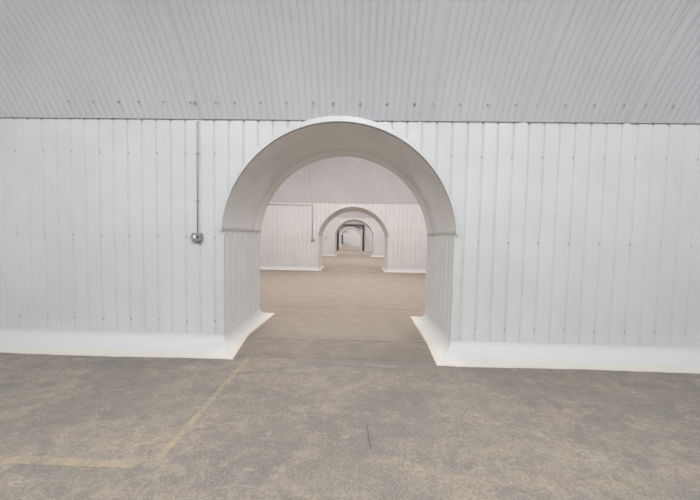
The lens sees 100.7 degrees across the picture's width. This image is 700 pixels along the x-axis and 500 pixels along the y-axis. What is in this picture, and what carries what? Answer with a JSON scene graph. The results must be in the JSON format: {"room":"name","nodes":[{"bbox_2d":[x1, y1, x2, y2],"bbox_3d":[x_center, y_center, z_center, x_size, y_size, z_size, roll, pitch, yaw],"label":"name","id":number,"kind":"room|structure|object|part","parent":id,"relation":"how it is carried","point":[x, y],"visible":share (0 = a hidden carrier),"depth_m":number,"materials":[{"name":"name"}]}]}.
{"room":"underground storage bunker","nodes":[
{"label":"underground storage bunker","id":0,"kind":"room"},
{"bbox_2d":[267,122,418,203],"bbox_3d":[0.288,-3.200,9.357,19.600,2.445,8.012,1,3,1],"label":"ceiling","id":1,"kind":"structure","parent":0,"point":[334,179],"depth_m":12.87,"materials":[{"name":"white metal"}]},
{"bbox_2d":[260,202,426,267],"bbox_3d":[0.357,-0.752,14.229,19.600,3.090,1.615,1,3,1],"label":"wall","id":2,"kind":"structure","parent":0,"point":[286,230],"depth_m":13.50,"materials":[{"name":"white metal"}]},
{"bbox_2d":[268,204,312,237],"bbox_3d":[-2.803,-1.343,13.512,2.174,1.557,0.031,1,3,1],"label":"conduit","id":3,"kind":"object","parent":2,"relation":"attached to","point":[268,204],"visible":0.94,"depth_m":13.47,"materials":[{"name":"grey metal"}]},
{"bbox_2d":[260,264,323,270],"bbox_3d":[-5.395,0.751,14.436,8.150,0.204,1.852,1,3,1],"label":"baseboard","id":4,"kind":"structure","parent":2,"relation":"attached to","point":[320,267],"depth_m":13.59,"materials":[{"name":"white concrete"}]},
{"bbox_3d":[-1.534,0.049,13.581,0.111,1.478,0.058,1,3,1],"label":"corner trim","id":5,"kind":"part","parent":2,"relation":"part of","materials":[{"name":"white paint"}]},
{"bbox_3d":[-1.497,0.008,14.311,0.060,1.465,1.510,1,3,1],"label":"jamb panel","id":6,"kind":"part","parent":2,"relation":"part of","materials":[{"name":"white metal"}]},
{"bbox_3d":[1.802,0.073,14.232,0.060,1.465,1.510,1,3,1],"label":"jamb panel","id":7,"kind":"part","parent":2,"relation":"part of","materials":[{"name":"white metal"}]},
{"bbox_3d":[1.803,0.114,13.501,0.111,1.478,0.058,1,3,1],"label":"corner trim","id":8,"kind":"part","parent":2,"relation":"part of","materials":[{"name":"white paint"}]},
{"bbox_2d":[382,265,425,272],"bbox_3d":[5.860,0.971,14.165,8.530,0.204,1.853,1,3,1],"label":"baseboard","id":9,"kind":"structure","parent":2,"relation":"attached to","point":[385,269],"depth_m":13.46,"materials":[{"name":"white concrete"}]},
{"bbox_2d":[342,232,348,242],"bbox_3d":[1.899,-4.857,74.934,19.600,6.200,0.200,1,3,1],"label":"wall","id":10,"kind":"structure","parent":0,"point":[345,235],"depth_m":74.99,"materials":[{"name":"white metal"}]},
{"bbox_2d":[344,231,351,242],"bbox_3d":[1.640,-3.055,65.661,19.600,3.090,1.615,1,3,1],"label":"wall","id":11,"kind":"structure","parent":0,"point":[349,233],"depth_m":64.96,"materials":[{"name":"white paint"}]},
{"bbox_2d":[0,116,699,346],"bbox_3d":[0.120,-0.327,4.721,19.600,3.090,1.615,1,3,1],"label":"wall","id":12,"kind":"structure","parent":0,"point":[538,232],"depth_m":3.98,"materials":[{"name":"white metal"}]},
{"bbox_2d":[0,309,274,359],"bbox_3d":[-5.588,1.177,4.933,8.238,0.204,2.282,1,3,1],"label":"baseboard","id":13,"kind":"structure","parent":12,"relation":"attached to","point":[12,340],"depth_m":4.04,"materials":[{"name":"white concrete"}]},
{"bbox_2d":[190,233,202,240],"bbox_3d":[-2.129,-0.180,3.997,0.168,0.112,0.066,1,3,1],"label":"switch box","id":14,"kind":"object","parent":12,"relation":"attached to","point":[195,236],"visible":1,"depth_m":3.97,"materials":[{"name":"grey metal"}]},
{"bbox_3d":[-2.112,-0.179,3.977,0.124,0.104,0.005,1,3,1],"label":"plate","id":15,"kind":"part","parent":14,"relation":"part of","materials":[{"name":"grey metal"}]},
{"bbox_2d":[195,121,199,232],"bbox_3d":[-2.096,-0.995,3.981,0.048,1.510,0.024,1,3,1],"label":"conduit","id":16,"kind":"object","parent":12,"relation":"attached to","point":[197,152],"visible":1,"depth_m":3.97,"materials":[{"name":"grey metal"}]},
{"bbox_3d":[-1.814,0.474,4.075,0.111,1.478,0.058,1,3,1],"label":"corner trim","id":17,"kind":"part","parent":12,"relation":"part of","materials":[{"name":"white paint"}]},
{"bbox_3d":[-1.776,0.433,4.805,0.060,1.465,1.510,1,3,1],"label":"jamb panel","id":18,"kind":"part","parent":12,"relation":"part of","materials":[{"name":"white metal"}]},
{"bbox_3d":[-1.777,0.408,5.537,0.111,1.478,0.058,1,3,1],"label":"corner trim","id":19,"kind":"part","parent":12,"relation":"part of","materials":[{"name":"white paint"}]},
{"bbox_3d":[1.492,0.472,5.458,0.111,1.478,0.058,1,3,1],"label":"corner trim","id":20,"kind":"part","parent":12,"relation":"part of","materials":[{"name":"white paint"}]},
{"bbox_3d":[1.455,0.496,4.727,0.060,1.465,1.510,1,3,1],"label":"jamb panel","id":21,"kind":"part","parent":12,"relation":"part of","materials":[{"name":"white metal"}]},
{"bbox_3d":[1.456,0.538,3.996,0.111,1.478,0.058,1,3,1],"label":"corner trim","id":22,"kind":"part","parent":12,"relation":"part of","materials":[{"name":"white paint"}]},
{"bbox_2d":[410,313,699,373],"bbox_3d":[5.503,1.395,4.667,8.770,0.204,2.281,1,3,1],"label":"baseboard","id":23,"kind":"structure","parent":12,"relation":"attached to","point":[490,354],"depth_m":3.87,"materials":[{"name":"white concrete"}]},
{"bbox_2d":[0,243,699,499],"bbox_3d":[0.796,0.116,33.179,20.200,0.001,84.300,1,3,1],"label":"floor","id":24,"kind":"structure","parent":0,"point":[339,395],"depth_m":2.57,"materials":[{"name":"concrete"}]},
{"bbox_2d":[0,455,138,467],"bbox_3d":[-2.681,1.459,2.035,2.400,0.001,0.076,1,3,1],"label":"floor marking","id":25,"kind":"object","parent":24,"relation":"on","point":[35,460],"depth_m":2.02,"materials":[{"name":"yellow paint"}]},
{"bbox_2d":[154,358,250,460],"bbox_3d":[-1.339,1.444,2.902,0.070,0.001,1.720,1,3,1],"label":"floor marking","id":26,"kind":"object","parent":24,"relation":"on","point":[186,427],"depth_m":2.53,"materials":[{"name":"yellow paint"}]},
{"bbox_2d":[337,224,364,250],"bbox_3d":[0.080,-1.445,33.527,3.220,3.060,0.280,1,3,1],"label":"frame","id":27,"kind":"object","parent":24,"relation":"on","point":[363,225],"visible":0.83,"depth_m":33.41,"materials":[{"name":"black metal"}]},
{"bbox_3d":[-1.391,-1.382,33.567,0.220,2.845,0.180,1,3,1],"label":"post","id":28,"kind":"part","parent":27,"relation":"part of","materials":[{"name":"metal"}]},
{"bbox_3d":[1.548,-1.324,33.496,0.220,2.845,0.180,1,3,1],"label":"post","id":29,"kind":"part","parent":27,"relation":"part of","materials":[{"name":"metal"}]},
{"bbox_2d":[0,0,699,122],"bbox_3d":[0.051,-2.775,-0.150,19.600,2.445,8.012,1,3,1],"label":"ceiling","id":30,"kind":"structure","parent":0,"point":[599,61],"depth_m":3.50,"materials":[{"name":"white metal"}]},
{"bbox_2d":[341,229,359,243],"bbox_3d":[1.391,-2.608,55.674,19.600,3.090,1.615,1,3,1],"label":"wall","id":31,"kind":"structure","parent":0,"point":[355,235],"depth_m":54.94,"materials":[{"name":"white paint"}]},
{"bbox_2d":[339,227,361,245],"bbox_3d":[1.142,-2.161,45.687,19.600,3.090,1.615,1,3,1],"label":"wall","id":32,"kind":"structure","parent":0,"point":[345,228],"depth_m":44.96,"materials":[{"name":"white paint"}]},
{"bbox_2d":[322,217,384,254],"bbox_3d":[0.609,-1.204,24.315,19.600,3.090,1.615,1,3,1],"label":"wall","id":33,"kind":"structure","parent":0,"point":[378,237],"depth_m":23.57,"materials":[{"name":"white paint"}]},
{"bbox_2d":[322,253,336,255],"bbox_3d":[-5.148,0.299,24.523,8.140,0.204,1.853,1,3,1],"label":"baseboard","id":34,"kind":"structure","parent":33,"relation":"attached to","point":[335,254],"depth_m":23.67,"materials":[{"name":"white concrete"}]},
{"bbox_3d":[-1.293,-0.403,23.668,0.111,1.478,0.058,1,3,1],"label":"corner trim","id":35,"kind":"part","parent":33,"relation":"part of","materials":[{"name":"white paint"}]},
{"bbox_2d":[336,223,371,248],"bbox_3d":[0.868,-1.669,34.702,19.600,3.090,1.615,1,3,1],"label":"wall","id":36,"kind":"structure","parent":0,"point":[367,234],"depth_m":33.94,"materials":[{"name":"white metal"}]},
{"bbox_2d":[336,211,371,217],"bbox_3d":[0.532,-3.639,19.154,19.600,2.445,8.592,1,3,1],"label":"ceiling","id":37,"kind":"structure","parent":0,"point":[353,214],"depth_m":23.36,"materials":[{"name":"white metal"}]},
{"bbox_2d":[347,221,362,223],"bbox_3d":[0.788,-4.098,29.391,19.600,2.445,8.892,1,3,1],"label":"ceiling","id":38,"kind":"structure","parent":0,"point":[351,222],"depth_m":33.81,"materials":[{"name":"white metal"}]}
]}

